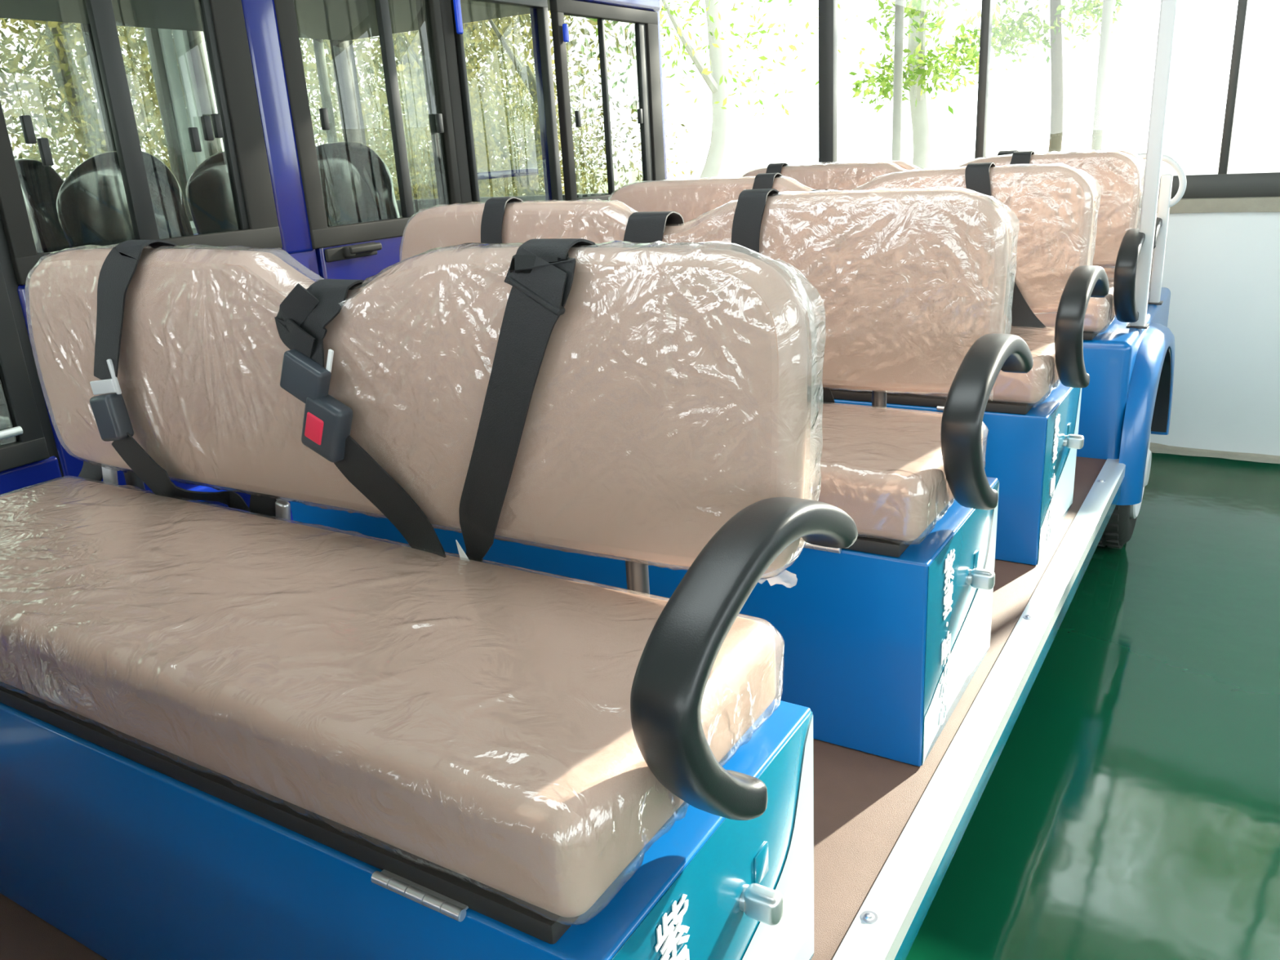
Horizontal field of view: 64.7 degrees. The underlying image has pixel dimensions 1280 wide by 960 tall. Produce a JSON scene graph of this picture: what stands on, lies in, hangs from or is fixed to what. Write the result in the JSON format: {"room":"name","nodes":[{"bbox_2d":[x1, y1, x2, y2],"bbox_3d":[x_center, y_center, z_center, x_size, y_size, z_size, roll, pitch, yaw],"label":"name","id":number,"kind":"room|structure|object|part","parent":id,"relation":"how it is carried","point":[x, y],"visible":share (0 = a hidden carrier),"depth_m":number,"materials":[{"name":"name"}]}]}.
{"room":"vehicle showroom","nodes":[
{"label":"vehicle showroom","id":0,"kind":"room"},
{"bbox_2d":[157,28,197,233],"bbox_3d":[-5.286,-1.165,2.734,0.160,3.590,9.020,8,21,31],"label":"wall","id":1,"kind":"structure","parent":0,"point":[166,37],"depth_m":6.30,"materials":[{"name":"white paint"}]},
{"bbox_2d":[143,27,192,221],"bbox_3d":[-4.837,-1.247,3.430,0.070,1.364,7.250,8,21,31],"label":"window","id":2,"kind":"structure","parent":1,"relation":"in","point":[152,36],"depth_m":6.29,"materials":[{"name":"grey glass"}]},
{"bbox_2d":[171,29,1279,456],"bbox_3d":[1.010,-1.984,4.054,9.000,3.590,0.160,8,21,31],"label":"wall","id":3,"kind":"structure","parent":0,"point":[1221,270],"depth_m":3.74,"materials":[{"name":"white paint"}]},
{"bbox_2d":[186,0,1279,215],"bbox_3d":[0.140,-1.942,4.620,6.750,1.364,0.070,8,21,31],"label":"window","id":4,"kind":"structure","parent":3,"relation":"in","point":[1222,184],"depth_m":4.16,"materials":[{"name":"grey metal"}]},
{"bbox_2d":[400,196,1279,217],"bbox_3d":[0.347,-1.231,4.690,7.000,0.054,0.064,8,21,31],"label":"trim","id":5,"kind":"structure","parent":3,"relation":"attached to","point":[1245,204],"depth_m":3.60,"materials":[{"name":"concrete"}]},
{"bbox_2d":[1149,442,1279,463],"bbox_3d":[1.049,-0.259,4.519,8.800,0.022,0.077,8,21,31],"label":"baseboard","id":6,"kind":"structure","parent":3,"relation":"attached to","point":[1154,447],"depth_m":3.85,"materials":[{"name":"concrete"}]},
{"bbox_2d":[905,452,1279,959],"bbox_3d":[-1.284,1.136,0.970,9.400,0.120,9.420,8,21,31],"label":"floor","id":7,"kind":"structure","parent":0,"point":[1129,809],"depth_m":2.05,"materials":[{"name":"green paint"}]},
{"bbox_2d":[0,0,667,523],"bbox_3d":[-1.727,-0.673,3.115,1.859,2.010,4.200,8,21,31],"label":"bus","id":8,"kind":"object","parent":7,"relation":"on","point":[263,121],"visible":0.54,"depth_m":2.73,"materials":[{"name":"blue paint"}]},
{"bbox_3d":[-1.599,0.058,1.701,0.018,0.017,1.100,8,21,31],"label":"rail","id":9,"kind":"part","parent":8,"relation":"part of","materials":[{"name":"metal"}]},
{"bbox_3d":[-1.672,0.380,1.762,0.050,0.480,1.430,8,21,31],"label":"panel","id":10,"kind":"part","parent":8,"relation":"part of","materials":[{"name":"blue paint"}]},
{"bbox_2d":[0,158,69,409],"bbox_3d":[-1.833,-0.389,2.868,0.440,0.980,0.505,8,21,31],"label":"seat","id":11,"kind":"object","parent":8,"relation":"on","point":[40,184],"visible":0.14,"depth_m":2.76,"materials":[{"name":"black plastic"},{"name":"vinyl"}]},
{"bbox_3d":[-1.839,-0.199,2.901,0.440,0.130,0.440,8,21,31],"label":"seat","id":12,"kind":"part","parent":11,"relation":"part of","materials":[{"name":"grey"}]},
{"bbox_3d":[-1.752,-0.592,2.955,0.440,0.660,0.160,8,21,31],"label":"backrest","id":13,"kind":"part","parent":11,"relation":"part of","materials":[{"name":"grey leather"}]},
{"bbox_2d":[0,151,193,444],"bbox_3d":[-1.407,-0.330,2.611,0.440,0.980,0.505,8,21,31],"label":"seat","id":14,"kind":"object","parent":8,"relation":"on","point":[92,208],"visible":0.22,"depth_m":2.59,"materials":[{"name":"black plastic"},{"name":"vinyl"}]},
{"bbox_3d":[-1.414,-0.140,2.645,0.440,0.130,0.440,8,21,31],"label":"seat","id":15,"kind":"part","parent":14,"relation":"part of","materials":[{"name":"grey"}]},
{"bbox_3d":[-1.327,-0.533,2.699,0.440,0.660,0.160,8,21,31],"label":"backrest","id":16,"kind":"part","parent":14,"relation":"part of","materials":[{"name":"grey leather"}]},
{"bbox_3d":[-1.097,-0.129,2.598,0.050,0.852,0.810,8,21,31],"label":"panel","id":17,"kind":"part","parent":8,"relation":"part of","materials":[{"name":"blue paint"}]},
{"bbox_3d":[-0.920,-0.073,2.848,0.028,0.040,4.120,8,21,31],"label":"rub rail","id":18,"kind":"part","parent":8,"relation":"part of","materials":[{"name":"blue paint"}]},
{"bbox_2d":[185,151,239,234],"bbox_3d":[-1.446,-0.609,3.459,0.440,0.980,0.505,8,21,31],"label":"seat","id":19,"kind":"object","parent":8,"relation":"on","point":[208,192],"visible":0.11,"depth_m":3.49,"materials":[{"name":"grey leather"}]},
{"bbox_3d":[-0.809,-0.646,2.864,0.033,0.036,0.192,8,21,31],"label":"door handle","id":20,"kind":"part","parent":8,"relation":"part of","materials":[{"name":"grey plastic"}]},
{"bbox_2d":[315,141,399,226],"bbox_3d":[-1.021,-0.549,3.203,0.440,0.980,0.505,8,21,31],"label":"seat","id":21,"kind":"object","parent":8,"relation":"on","point":[357,184],"visible":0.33,"depth_m":3.13,"materials":[{"name":"black leather"}]},
{"bbox_3d":[-0.721,-0.357,3.153,0.046,0.812,0.591,8,21,31],"label":"door","id":22,"kind":"part","parent":8,"relation":"part of","materials":[{"name":"blue paint"}]},
{"bbox_3d":[-0.422,-1.047,3.465,0.032,1.170,0.475,8,21,31],"label":"door","id":23,"kind":"part","parent":8,"relation":"part of","materials":[{"name":"clear glass"}]},
{"bbox_3d":[-0.494,-1.060,3.510,0.020,0.025,0.450,8,21,31],"label":"handrail","id":24,"kind":"part","parent":8,"relation":"part of","materials":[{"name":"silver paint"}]},
{"bbox_3d":[-1.034,-1.345,2.421,0.070,0.140,4.175,8,21,31],"label":"cant rail","id":25,"kind":"part","parent":8,"relation":"part of","materials":[{"name":"metal"}]},
{"bbox_2d":[0,0,1186,959],"bbox_3d":[-0.141,-0.493,1.612,1.528,2.446,5.011,8,21,31],"label":"cart","id":26,"kind":"object","parent":7,"relation":"on","point":[887,833],"visible":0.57,"depth_m":1.65,"materials":[{"name":"metal"}]},
{"bbox_2d":[0,238,857,959],"bbox_3d":[-0.461,0.142,1.186,1.353,0.793,0.464,8,21,31],"label":"seat","id":27,"kind":"object","parent":26,"relation":"on","point":[241,731],"visible":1,"depth_m":1.01,"materials":[{"name":"beige leather"}]},
{"bbox_3d":[-0.801,-0.009,1.597,0.024,0.260,0.025,8,21,31],"label":"backrest post","id":28,"kind":"part","parent":27,"relation":"part of","materials":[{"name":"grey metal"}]},
{"bbox_3d":[-0.496,0.207,1.210,1.245,0.020,0.372,8,21,31],"label":"board","id":29,"kind":"part","parent":27,"relation":"part of","materials":[{"name":"black"}]},
{"bbox_2d":[0,477,776,917],"bbox_3d":[-0.476,0.156,1.169,1.229,0.100,0.358,8,21,31],"label":"cushion","id":30,"kind":"object","parent":27,"relation":"on","point":[461,728],"depth_m":0.94,"materials":[{"name":"beige leather"}]},
{"bbox_3d":[-0.393,-0.120,1.270,1.281,0.336,0.058,8,21,31],"label":"backrest","id":31,"kind":"part","parent":27,"relation":"part of","materials":[{"name":"beige leather"}]},
{"bbox_3d":[-0.003,0.102,1.116,0.024,0.260,0.025,8,21,31],"label":"backrest post","id":32,"kind":"part","parent":27,"relation":"part of","materials":[{"name":"grey metal"}]},
{"bbox_3d":[0.107,0.145,0.871,0.058,0.243,0.353,8,21,31],"label":"armrest","id":33,"kind":"part","parent":27,"relation":"part of","materials":[{"name":"black plastic"}]},
{"bbox_3d":[0.116,0.366,0.964,0.002,0.034,0.028,8,21,31],"label":"latch plate","id":34,"kind":"part","parent":27,"relation":"part of","materials":[{"name":"teal metal"}]},
{"bbox_2d":[289,186,1033,766],"bbox_3d":[-0.043,-0.096,1.826,1.353,0.793,0.464,8,21,31],"label":"seat","id":35,"kind":"object","parent":26,"relation":"on","point":[884,634],"visible":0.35,"depth_m":1.57,"materials":[{"name":"beige leather"}]},
{"bbox_3d":[0.025,-0.358,1.910,1.281,0.336,0.058,8,21,31],"label":"backrest","id":36,"kind":"part","parent":35,"relation":"part of","materials":[{"name":"beige leather"}]},
{"bbox_3d":[-0.078,-0.031,1.849,1.245,0.020,0.372,8,21,31],"label":"board","id":37,"kind":"part","parent":35,"relation":"part of","materials":[{"name":"black plastic"}]},
{"bbox_3d":[0.415,-0.135,1.756,0.024,0.260,0.025,8,21,31],"label":"backrest post","id":38,"kind":"part","parent":35,"relation":"part of","materials":[{"name":"grey metal"}]},
{"bbox_2d":[804,402,982,541],"bbox_3d":[-0.057,-0.082,1.808,1.229,0.100,0.358,8,21,31],"label":"cushion","id":39,"kind":"object","parent":35,"relation":"on","point":[888,469],"depth_m":1.42,"materials":[{"name":"beige leather"}]},
{"bbox_3d":[0.534,0.129,1.603,0.002,0.034,0.028,8,21,31],"label":"latch plate","id":40,"kind":"part","parent":35,"relation":"part of","materials":[{"name":"teal metal"}]},
{"bbox_3d":[0.525,-0.092,1.510,0.058,0.243,0.353,8,21,31],"label":"armrest","id":41,"kind":"part","parent":35,"relation":"part of","materials":[{"name":"black plastic"}]},
{"bbox_2d":[608,162,1109,565],"bbox_3d":[0.375,-0.333,2.464,1.354,0.794,0.466,8,21,31],"label":"seat","id":42,"kind":"object","parent":26,"relation":"on","point":[1031,419],"visible":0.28,"depth_m":2.20,"materials":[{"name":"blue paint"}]},
{"bbox_3d":[0.443,-0.595,2.549,1.281,0.336,0.058,8,21,31],"label":"backrest","id":43,"kind":"part","parent":42,"relation":"part of","materials":[{"name":"beige leather"}]},
{"bbox_3d":[0.341,-0.268,2.488,1.245,0.020,0.372,8,21,31],"label":"board","id":44,"kind":"part","parent":42,"relation":"part of","materials":[{"name":"black"}]},
{"bbox_2d":[830,325,1057,403],"bbox_3d":[0.361,-0.319,2.447,1.229,0.100,0.358,8,21,31],"label":"cushion","id":45,"kind":"object","parent":42,"relation":"on","point":[1030,387],"depth_m":2.06,"materials":[{"name":"beige plastic"}]},
{"bbox_3d":[0.952,-0.108,2.243,0.002,0.034,0.028,8,21,31],"label":"latch plate","id":46,"kind":"part","parent":42,"relation":"part of","materials":[{"name":"teal metal"}]},
{"bbox_3d":[0.944,-0.330,2.150,0.058,0.243,0.353,8,21,31],"label":"armrest","id":47,"kind":"part","parent":42,"relation":"part of","materials":[{"name":"black plastic"}]},
{"bbox_2d":[738,149,1145,340],"bbox_3d":[0.792,-0.712,3.054,1.338,0.495,0.462,8,21,31],"label":"seat","id":48,"kind":"object","parent":26,"relation":"on","point":[1117,180],"visible":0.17,"depth_m":2.87,"materials":[{"name":"beige leather"}]},
{"bbox_3d":[0.862,-0.832,3.188,1.281,0.336,0.058,8,21,31],"label":"backrest","id":49,"kind":"part","parent":48,"relation":"part of","materials":[{"name":"beige leather"}]},
{"bbox_2d":[1002,279,1115,332],"bbox_3d":[0.779,-0.556,3.087,1.229,0.100,0.358,8,21,31],"label":"cushion","id":50,"kind":"object","parent":48,"relation":"on","point":[1100,312],"depth_m":2.66,"materials":[{"name":"beige leather"}]},
{"bbox_3d":[0.759,-0.505,3.128,1.245,0.020,0.372,8,21,31],"label":"board","id":51,"kind":"part","parent":48,"relation":"part of","materials":[{"name":"black"}]},
{"bbox_3d":[1.362,-0.567,2.789,0.058,0.243,0.353,8,21,31],"label":"armrest","id":52,"kind":"part","parent":48,"relation":"part of","materials":[{"name":"black plastic"}]},
{"bbox_2d":[787,148,1167,292],"bbox_3d":[1.058,-0.863,3.461,1.340,0.495,0.460,8,21,31],"label":"seat","id":53,"kind":"object","parent":26,"relation":"on","point":[1109,272],"visible":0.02,"depth_m":3.07,"materials":[{"name":"beige leather"}]},
{"bbox_3d":[0.941,-0.877,3.309,1.281,0.336,0.058,8,21,31],"label":"backrest","id":54,"kind":"part","parent":53,"relation":"part of","materials":[{"name":"beige plastic"}]},
{"bbox_2d":[1102,266,1115,279],"bbox_3d":[1.074,-0.724,3.537,1.229,0.100,0.358,8,21,31],"label":"cushion","id":55,"kind":"object","parent":53,"relation":"on","point":[1109,272],"depth_m":3.11,"materials":[{"name":"beige leather"}]},
{"bbox_3d":[1.584,-0.693,3.128,0.058,0.243,0.353,8,21,31],"label":"armrest","id":56,"kind":"part","parent":53,"relation":"part of","materials":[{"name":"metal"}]},
{"bbox_3d":[0.409,0.457,1.386,0.049,0.035,3.360,8,21,31],"label":"step trim","id":57,"kind":"part","parent":26,"relation":"part of","materials":[{"name":"metal"}]},
{"bbox_3d":[1.383,-0.428,2.810,0.052,0.006,0.056,8,21,31],"label":"foot plate","id":58,"kind":"part","parent":26,"relation":"part of","materials":[{"name":"grey metal"}]},
{"bbox_3d":[1.333,-1.256,2.535,0.036,1.750,0.040,8,21,31],"label":"roof post","id":59,"kind":"part","parent":26,"relation":"part of","materials":[{"name":"white metal"}]},
{"bbox_3d":[1.596,-0.550,3.139,0.046,0.006,0.046,8,21,31],"label":"foot plate","id":60,"kind":"part","parent":26,"relation":"part of","materials":[{"name":"grey metal"}]},
{"bbox_3d":[1.585,-0.732,3.079,0.030,0.385,0.030,8,21,31],"label":"handle post","id":61,"kind":"part","parent":26,"relation":"part of","materials":[{"name":"white metal"}]},
{"bbox_3d":[1.539,-0.900,3.046,0.193,0.166,0.019,8,21,31],"label":"grab handle","id":62,"kind":"part","parent":26,"relation":"part of","materials":[{"name":"grey paint"}]},
{"label":"outside","id":63,"kind":"structure","parent":0,"visible":0},
{"bbox_2d":[426,136,1279,195],"bbox_3d":[5.253,-1.702,9.016,80.000,0.250,100.000,8,21,31],"label":"ground","id":64,"kind":"structure","parent":63,"point":[1252,154],"depth_m":42.59,"materials":[{"name":"white"}]},
{"bbox_2d":[0,17,195,179],"bbox_3d":[-5.383,-3.992,9.271,5.030,5.164,5.038,-19,24,-39],"label":"leafy tree","id":65,"kind":"object","parent":64,"relation":"on","point":[74,93],"visible":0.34,"depth_m":9.04,"materials":[{"name":"green plant"}]},
{"bbox_2d":[0,21,396,171],"bbox_3d":[-5.483,-5.114,12.650,4.908,5.201,5.121,-3,18,0],"label":"leafy tree","id":66,"kind":"object","parent":64,"relation":"on","point":[312,88],"visible":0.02,"depth_m":12.37,"materials":[{"name":"green plant"}]},
{"bbox_2d":[304,38,430,199],"bbox_3d":[-4.552,-5.664,16.117,4.382,5.335,4.572,7,21,29],"label":"leafy tree","id":67,"kind":"object","parent":64,"relation":"on","point":[325,44],"visible":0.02,"depth_m":15.67,"materials":[{"name":"green plant"}]},
{"bbox_2d":[137,0,736,198],"bbox_3d":[-1.978,-4.498,9.112,5.578,5.862,5.569,-12,20,-25],"label":"leafy tree","id":68,"kind":"object","parent":64,"relation":"on","point":[374,64],"visible":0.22,"depth_m":9.26,"materials":[{"name":"green plant"}]},
{"bbox_2d":[314,32,596,199],"bbox_3d":[-1.499,-2.787,9.089,2.410,2.554,2.515,-1,19,9],"label":"leafy tree","id":69,"kind":"object","parent":64,"relation":"on","point":[415,57],"visible":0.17,"depth_m":8.81,"materials":[{"name":"green plant"}]},
{"bbox_2d":[301,10,634,192],"bbox_3d":[-2.540,-6.092,13.996,5.569,5.848,5.578,3,19,19],"label":"leafy tree","id":70,"kind":"object","parent":64,"relation":"on","point":[468,29],"visible":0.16,"depth_m":13.99,"materials":[{"name":"green plant"}]},
{"bbox_2d":[307,22,631,199],"bbox_3d":[-2.550,-4.309,11.681,4.572,5.329,4.382,-8,19,-15],"label":"leafy tree","id":71,"kind":"object","parent":64,"relation":"on","point":[411,60],"visible":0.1,"depth_m":11.42,"materials":[{"name":"green plant"}]},
{"bbox_2d":[393,13,693,199],"bbox_3d":[-0.849,-2.453,7.974,2.470,2.536,2.474,2,19,15],"label":"leafy tree","id":72,"kind":"object","parent":64,"relation":"on","point":[528,184],"visible":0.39,"depth_m":7.72,"materials":[{"name":"green plant"}]},
{"bbox_2d":[570,0,862,179],"bbox_3d":[0.439,-3.061,7.428,1.919,3.917,2.532,9,22,33],"label":"leafy tree","id":73,"kind":"object","parent":64,"relation":"on","point":[716,79],"visible":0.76,"depth_m":7.50,"materials":[{"name":"green plant"}]},
{"bbox_2d":[891,0,904,161],"bbox_3d":[1.182,-2.233,4.599,0.068,4.000,0.070,8,21,31],"label":"drain pipe","id":74,"kind":"object","parent":64,"relation":"on","point":[899,4],"visible":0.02,"depth_m":4.71,"materials":[{"name":"white plastic"}]},
{"bbox_2d":[848,0,1021,170],"bbox_3d":[1.711,-2.544,6.257,1.146,3.525,1.015,-14,21,-29],"label":"leafy tree","id":75,"kind":"object","parent":64,"relation":"on","point":[917,11],"visible":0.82,"depth_m":6.19,"materials":[{"name":"green plant"}]},
{"bbox_2d":[973,0,1126,152],"bbox_3d":[1.840,-1.753,4.660,0.488,2.985,0.676,-18,23,-37],"label":"leafy tree","id":76,"kind":"object","parent":64,"relation":"on","point":[1056,20],"visible":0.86,"depth_m":4.57,"materials":[{"name":"green plant"}]},
{"bbox_2d":[1091,0,1114,151],"bbox_3d":[1.934,-2.128,4.146,0.068,4.000,0.070,8,21,31],"label":"drain pipe","id":77,"kind":"object","parent":64,"relation":"on","point":[1108,5],"visible":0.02,"depth_m":4.27,"materials":[{"name":"white plastic"}]}
]}

